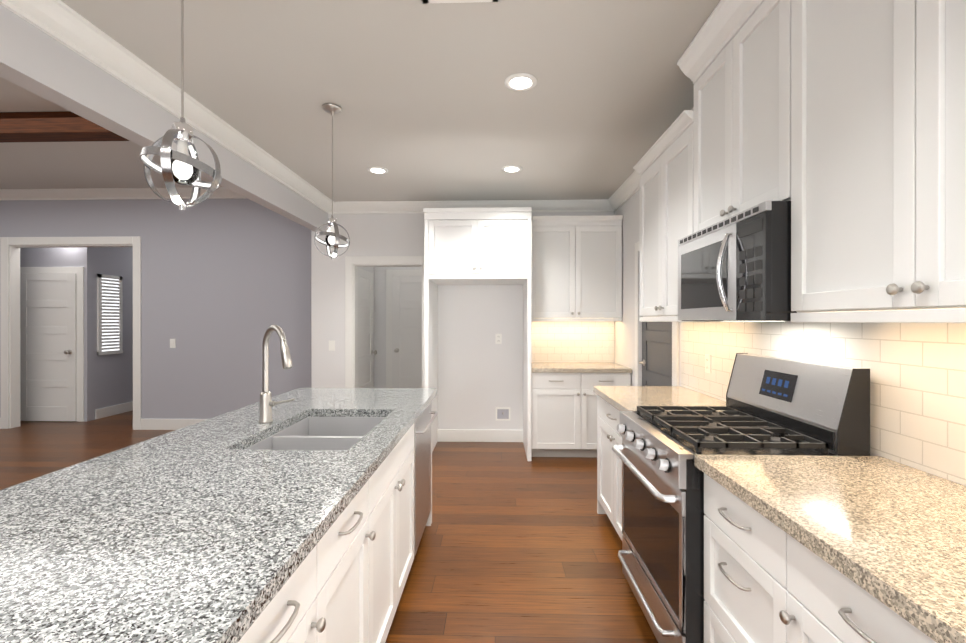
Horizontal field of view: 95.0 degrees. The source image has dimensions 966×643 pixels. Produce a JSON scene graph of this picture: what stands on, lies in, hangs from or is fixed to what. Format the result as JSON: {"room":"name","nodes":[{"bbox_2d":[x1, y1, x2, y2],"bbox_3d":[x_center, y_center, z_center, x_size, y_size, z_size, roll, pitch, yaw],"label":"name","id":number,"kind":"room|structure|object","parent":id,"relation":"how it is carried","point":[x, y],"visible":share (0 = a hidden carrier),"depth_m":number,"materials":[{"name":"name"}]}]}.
{"room":"kitchen","nodes":[
{"label":"kitchen","id":0,"kind":"room"},
{"bbox_2d":[20,248,75,273],"bbox_3d":[-6.281,0.007,6.183,1.380,2.740,0.120,0,0,2],"label":"wall","id":1,"kind":"structure","parent":0,"point":[29,257],"depth_m":6.11,"materials":[{"name":"grey paint"}]},
{"bbox_2d":[20,273,76,420],"bbox_3d":[-5.990,0.355,6.060,0.804,2.028,0.104,0,0,2],"label":"bedroom door","id":2,"kind":"structure","parent":1,"relation":"in","point":[48,347],"depth_m":6.08,"materials":[{"name":"white wood"}]},
{"bbox_2d":[76,247,132,420],"bbox_3d":[-5.480,0.006,7.250,0.120,2.740,2.300,0,0,2],"label":"wall","id":3,"kind":"structure","parent":0,"point":[108,380],"depth_m":6.37,"materials":[{"name":"grey"}]},
{"bbox_2d":[97,274,122,354],"bbox_3d":[-5.427,-0.098,6.448,0.030,1.150,0.400,0,0,2],"label":"window blinds","id":4,"kind":"object","parent":3,"relation":"attached to","point":[109,314],"visible":1,"depth_m":6.44,"materials":[{"name":"white plastic"}]},
{"bbox_2d":[95,401,132,418],"bbox_3d":[-5.412,1.306,7.250,0.016,0.140,2.060,0,0,2],"label":"baseboard","id":5,"kind":"structure","parent":3,"relation":"attached to","point":[125,407],"depth_m":6.50,"materials":[{"name":"white wood"}]},
{"bbox_2d":[0,77,222,188],"bbox_3d":[-5.321,-1.727,1.581,6.610,0.120,8.420,0,0,2],"label":"ceiling","id":6,"kind":"structure","parent":0,"point":[70,165],"depth_m":4.62,"materials":[{"name":"grey paint"}]},
{"bbox_2d":[0,111,129,142],"bbox_3d":[-5.201,-1.584,3.658,6.488,0.169,0.180,0,0,2],"label":"wood ceiling beam","id":7,"kind":"structure","parent":6,"relation":"attached to","point":[65,126],"depth_m":3.52,"materials":[{"name":"brown wood"}]},
{"bbox_2d":[0,198,310,428],"bbox_3d":[-5.179,-0.207,5.730,6.410,3.170,0.120,0,0,2],"label":"wall","id":8,"kind":"structure","parent":0,"point":[225,284],"depth_m":5.62,"materials":[{"name":"grey paint"}]},
{"bbox_2d":[0,236,140,429],"bbox_3d":[-5.274,0.148,5.725,1.840,2.460,0.138,0,0,2],"label":"door frame","id":9,"kind":"structure","parent":8,"relation":"attached to","point":[11,270],"depth_m":5.68,"materials":[{"name":"white wood"}]},
{"bbox_2d":[0,187,244,200],"bbox_3d":[-5.263,-1.609,1.519,6.490,0.115,8.300,0,0,2],"label":"crown molding","id":10,"kind":"structure","parent":8,"relation":"attached to","point":[94,194],"depth_m":5.60,"materials":[{"name":"white wood"}]},
{"bbox_2d":[170,339,175,347],"bbox_3d":[-3.947,0.278,5.629,0.072,0.116,0.011,0,0,2],"label":"light switch","id":11,"kind":"object","parent":8,"relation":"attached to","point":[172,343],"visible":1,"depth_m":5.63,"materials":[{"name":"white plastic"}]},
{"bbox_2d":[141,419,206,429],"bbox_3d":[-3.167,1.308,5.603,2.380,0.140,0.019,0,0,2],"label":"baseboard","id":12,"kind":"structure","parent":8,"relation":"attached to","point":[146,424],"depth_m":5.62,"materials":[{"name":"white wood"}]},
{"bbox_2d":[0,4,327,232],"bbox_3d":[-1.966,-1.401,1.202,0.120,0.770,7.860,0,0,2],"label":"ceiling beam","id":13,"kind":"structure","parent":0,"point":[37,61],"depth_m":2.23,"materials":[{"name":"grey"}]},
{"bbox_2d":[0,0,335,213],"bbox_3d":[-1.856,-1.299,1.199,0.100,0.115,7.860,0,0,2],"label":"crown molding","id":14,"kind":"structure","parent":13,"relation":"attached to","point":[60,21],"depth_m":2.37,"materials":[{"name":"white wood"}]},
{"bbox_2d":[0,411,657,642],"bbox_3d":[-3.503,1.411,3.372,10.500,0.060,12.700,0,0,2],"label":"floor","id":15,"kind":"structure","parent":0,"point":[515,546],"depth_m":2.74,"materials":[{"name":"brown wood"}]},
{"bbox_2d":[232,393,437,642],"bbox_3d":[-0.803,0.946,1.852,0.946,0.874,2.420,0,0,2],"label":"kitchen island","id":16,"kind":"object","parent":15,"relation":"on","point":[348,587],"depth_m":1.47,"materials":[{"name":"white wood"}]},
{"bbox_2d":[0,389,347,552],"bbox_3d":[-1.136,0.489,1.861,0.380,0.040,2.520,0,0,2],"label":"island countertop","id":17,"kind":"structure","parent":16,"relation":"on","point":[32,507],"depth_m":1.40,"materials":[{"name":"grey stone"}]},
{"bbox_2d":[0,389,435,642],"bbox_3d":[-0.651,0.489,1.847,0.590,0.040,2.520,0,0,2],"label":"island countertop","id":18,"kind":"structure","parent":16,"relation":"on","point":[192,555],"depth_m":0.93,"materials":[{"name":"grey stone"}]},
{"bbox_2d":[240,413,387,448],"bbox_3d":[-0.712,0.595,1.989,0.484,0.196,0.764,0,0,2],"label":"sink","id":19,"kind":"object","parent":18,"relation":"in","point":[313,430],"depth_m":2.25,"materials":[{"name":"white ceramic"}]},
{"bbox_2d":[423,207,531,460],"bbox_3d":[-0.049,0.129,4.712,1.075,2.500,0.729,0,0,2],"label":"surround","id":20,"kind":"object","parent":15,"relation":"on","point":[477,246],"visible":0.98,"depth_m":4.39,"materials":[{"name":"white wood"}]},
{"bbox_2d":[531,362,631,456],"bbox_3d":[0.985,0.922,4.708,0.986,0.914,0.672,0,0,2],"label":"base cabinet","id":21,"kind":"object","parent":15,"relation":"on","point":[563,409],"visible":0.83,"depth_m":4.42,"materials":[{"name":"white wood"}]},
{"bbox_2d":[531,362,631,372],"bbox_3d":[0.984,0.485,4.707,0.986,0.040,0.664,0,0,2],"label":"countertop","id":22,"kind":"structure","parent":21,"relation":"on","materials":[{"name":"beige stone"}]},
{"bbox_2d":[597,398,696,539],"bbox_3d":[1.115,0.945,2.753,0.609,0.874,0.864,0,0,2],"label":"base cabinet","id":23,"kind":"object","parent":15,"relation":"on","point":[609,466],"depth_m":2.87,"materials":[{"name":"white wood"}]},
{"bbox_2d":[593,386,725,411],"bbox_3d":[1.101,0.488,2.762,0.639,0.040,0.886,0,0,2],"label":"countertop","id":24,"kind":"structure","parent":23,"relation":"on","point":[623,398],"depth_m":2.76,"materials":[{"name":"beige stone"}]},
{"bbox_2d":[704,474,776,642],"bbox_3d":[1.073,0.946,1.298,0.609,0.874,0.505,0,0,2],"label":"base cabinet","id":25,"kind":"object","parent":15,"relation":"on","point":[740,548],"depth_m":1.35,"materials":[{"name":"white wood"}]},
{"bbox_2d":[694,454,965,642],"bbox_3d":[1.050,0.490,1.037,0.639,0.040,1.032,0,0,2],"label":"countertop","id":26,"kind":"structure","parent":25,"relation":"on","point":[897,531],"depth_m":1.06,"materials":[{"name":"beige stone"}]},
{"bbox_2d":[612,353,869,642],"bbox_3d":[1.018,0.774,1.938,0.742,1.218,0.756,0,0,2],"label":"range","id":27,"kind":"object","parent":15,"relation":"on","point":[778,406],"visible":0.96,"depth_m":1.75,"materials":[{"name":"silver metal"}]},
{"bbox_2d":[777,530,932,642],"bbox_3d":[1.059,0.947,0.826,0.609,0.874,0.560,0,0,2],"label":"base cabinet","id":28,"kind":"object","parent":15,"relation":"on","point":[815,604],"depth_m":0.99,"materials":[{"name":"white wood"}]},
{"bbox_2d":[358,267,374,387],"bbox_3d":[-1.669,0.008,5.848,0.120,2.740,1.200,0,0,2],"label":"wall","id":29,"kind":"structure","parent":0,"point":[370,269],"depth_m":6.44,"materials":[{"name":"white paint"}]},
{"bbox_2d":[358,268,376,387],"bbox_3d":[-1.498,0.356,5.658,0.104,2.028,0.800,0,0,2],"label":"hall door","id":30,"kind":"structure","parent":29,"relation":"in","point":[365,329],"depth_m":5.73,"materials":[{"name":"white wood"}]},
{"bbox_2d":[61,0,719,201],"bbox_3d":[-0.200,-1.417,1.211,3.410,0.120,7.980,0,0,2],"label":"ceiling","id":31,"kind":"structure","parent":0,"point":[426,100],"depth_m":2.52,"materials":[{"name":"grey paint"}]},
{"bbox_2d":[140,0,221,210],"bbox_3d":[-0.911,-0.847,1.342,0.215,1.018,0.221,0,0,2],"label":"pendant light","id":32,"kind":"object","parent":31,"relation":"hanging from","point":[182,163],"visible":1,"depth_m":1.33,"materials":[{"name":"silver metal"}]},
{"bbox_2d":[314,103,349,259],"bbox_3d":[-0.958,-0.876,2.814,0.208,0.963,0.206,0,0,2],"label":"pendant light","id":33,"kind":"object","parent":31,"relation":"hanging from","point":[331,238],"visible":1,"depth_m":2.80,"materials":[{"name":"silver metal"}]},
{"bbox_2d":[367,167,387,173],"bbox_3d":[-0.944,-1.355,3.974,0.184,0.008,0.184,0,0,2],"label":"recessed light","id":34,"kind":"object","parent":31,"relation":"in","point":[378,170],"visible":1,"depth_m":3.96,"materials":[{"name":"white"}]},
{"bbox_2d":[422,0,497,3],"bbox_3d":[-0.098,-1.351,1.788,0.320,0.010,0.170,0,0,2],"label":"ceiling vent","id":35,"kind":"object","parent":31,"relation":"in","point":[447,1],"visible":1,"depth_m":1.87,"materials":[{"name":"white"}]},
{"bbox_2d":[501,165,521,172],"bbox_3d":[0.256,-1.355,3.938,0.184,0.008,0.184,0,0,2],"label":"recessed light","id":36,"kind":"object","parent":31,"relation":"in","point":[511,168],"visible":1,"depth_m":3.92,"materials":[{"name":"white"}]},
{"bbox_2d":[504,73,536,90],"bbox_3d":[0.214,-1.353,2.509,0.184,0.008,0.184,0,0,2],"label":"recessed light","id":37,"kind":"object","parent":31,"relation":"in","point":[520,82],"visible":1,"depth_m":2.50,"materials":[{"name":"white"}]},
{"bbox_2d":[375,267,421,387],"bbox_3d":[-0.975,0.007,6.507,1.470,2.740,0.120,0,0,2],"label":"wall","id":38,"kind":"structure","parent":0,"point":[379,325],"depth_m":6.46,"materials":[{"name":"white paint"}]},
{"bbox_2d":[392,276,421,387],"bbox_3d":[-0.918,0.355,6.391,0.804,2.028,0.104,0,0,2],"label":"hall door","id":39,"kind":"structure","parent":38,"relation":"in","point":[406,331],"depth_m":6.42,"materials":[{"name":"white wood"}]},
{"bbox_2d":[311,212,614,429],"bbox_3d":[-0.178,-0.207,5.363,3.610,3.170,0.560,0,0,2],"label":"wall","id":40,"kind":"structure","parent":0,"point":[480,375],"depth_m":5.09,"materials":[{"name":"white paint"}]},
{"bbox_2d":[329,341,334,350],"bbox_3d":[-1.750,0.279,5.125,0.072,0.116,0.011,0,0,2],"label":"light switch","id":41,"kind":"object","parent":40,"relation":"attached to","point":[331,345],"visible":1,"depth_m":5.12,"materials":[{"name":"white plastic"}]},
{"bbox_2d":[345,256,423,387],"bbox_3d":[-1.094,0.313,5.162,0.990,2.130,0.138,0,0,2],"label":"door frame","id":42,"kind":"structure","parent":40,"relation":"attached to","point":[352,263],"depth_m":5.11,"materials":[{"name":"white wood"}]},
{"bbox_2d":[336,199,607,213],"bbox_3d":[-0.087,-1.304,5.029,3.170,0.115,0.100,0,0,2],"label":"crown molding","id":43,"kind":"structure","parent":40,"relation":"attached to","point":[596,205],"depth_m":5.01,"materials":[{"name":"white wood"}]},
{"bbox_2d":[438,429,522,441],"bbox_3d":[-0.031,1.309,5.073,0.980,0.140,0.016,0,0,2],"label":"baseboard","id":44,"kind":"structure","parent":40,"relation":"attached to","point":[462,435],"depth_m":5.07,"materials":[{"name":"white wood"}]},
{"bbox_2d":[495,334,501,343],"bbox_3d":[0.179,0.199,5.069,0.072,0.116,0.008,0,0,2],"label":"outlet","id":45,"kind":"object","parent":40,"relation":"attached to","point":[498,338],"visible":1,"depth_m":5.07,"materials":[{"name":"white plastic"}]},
{"bbox_2d":[496,407,509,420],"bbox_3d":[0.229,1.058,5.073,0.170,0.150,0.023,0,0,2],"label":"outlet box","id":46,"kind":"object","parent":40,"relation":"attached to","point":[502,413],"visible":1,"depth_m":5.07,"materials":[{"name":"white plastic"}]},
{"bbox_2d":[531,321,613,361],"bbox_3d":[0.994,0.215,5.045,0.992,0.500,0.008,0,0,2],"label":"backsplash","id":47,"kind":"structure","parent":40,"relation":"attached to","point":[572,341],"depth_m":5.04,"materials":[{"name":"tile"}]},
{"bbox_2d":[531,215,622,320],"bbox_3d":[0.989,-0.561,4.859,0.986,1.120,0.372,0,0,2],"label":"upper cabinet","id":48,"kind":"object","parent":40,"relation":"attached to","point":[576,267],"visible":0.88,"depth_m":4.72,"materials":[{"name":"white wood"}]},
{"bbox_2d":[615,189,964,485],"bbox_3d":[1.503,-0.046,1.102,0.240,2.860,7.860,0,0,2],"label":"wall","id":49,"kind":"structure","parent":0,"point":[629,209],"depth_m":4.48,"materials":[{"name":"white paint"}]},
{"bbox_2d":[608,107,693,211],"bbox_3d":[1.408,-1.302,3.665,0.100,0.115,2.500,0,0,2],"label":"crown molding","id":50,"kind":"structure","parent":49,"relation":"attached to","point":[631,185],"depth_m":4.44,"materials":[{"name":"white wood"}]},
{"bbox_2d":[639,322,671,385],"bbox_3d":[1.473,0.359,3.758,0.086,2.026,0.806,0,0,2],"label":"pantry door","id":51,"kind":"structure","parent":49,"relation":"in","point":[656,362],"depth_m":3.78,"materials":[{"name":"grey wood"}]},
{"bbox_2d":[635,241,678,385],"bbox_3d":[1.452,0.315,3.761,0.018,2.130,0.990,0,0,2],"label":"door frame","id":52,"kind":"structure","parent":49,"relation":"attached to","point":[675,325],"depth_m":4.16,"materials":[{"name":"white wood"}]},
{"bbox_2d":[637,112,688,319],"bbox_3d":[1.270,-0.571,2.747,0.317,1.076,0.865,0,0,2],"label":"upper cabinet","id":53,"kind":"object","parent":49,"relation":"attached to","point":[664,181],"depth_m":2.72,"materials":[{"name":"white wood"}]},
{"bbox_2d":[689,0,772,234],"bbox_3d":[1.246,-0.893,1.929,0.317,0.923,0.760,0,0,2],"label":"upper cabinet","id":54,"kind":"object","parent":49,"relation":"attached to","point":[731,74],"depth_m":1.92,"materials":[{"name":"white wood"}]},
{"bbox_2d":[678,201,796,320],"bbox_3d":[1.172,-0.213,1.932,0.455,0.425,0.756,0,0,2],"label":"microwave","id":55,"kind":"object","parent":54,"relation":"attached to","point":[736,267],"visible":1,"depth_m":1.72,"materials":[{"name":"silver metal"}]},
{"bbox_2d":[681,321,965,485],"bbox_3d":[1.381,0.220,1.191,0.008,0.500,4.030,0,0,2],"label":"backsplash","id":56,"kind":"structure","parent":49,"relation":"attached to","point":[917,395],"depth_m":1.51,"materials":[{"name":"tile"}]},
{"bbox_2d":[705,354,710,373],"bbox_3d":[1.420,0.267,2.796,0.008,0.116,0.072,0,0,2],"label":"electrical outlet","id":57,"kind":"object","parent":56,"relation":"attached to","point":[707,363],"visible":1,"depth_m":2.79,"materials":[{"name":"white plastic"}]},
{"bbox_2d":[773,0,965,315],"bbox_3d":[1.221,-0.692,1.087,0.317,1.323,1.045,0,0,2],"label":"upper cabinet","id":58,"kind":"object","parent":49,"relation":"attached to","point":[840,125],"depth_m":1.22,"materials":[{"name":"white wood"}]}
]}

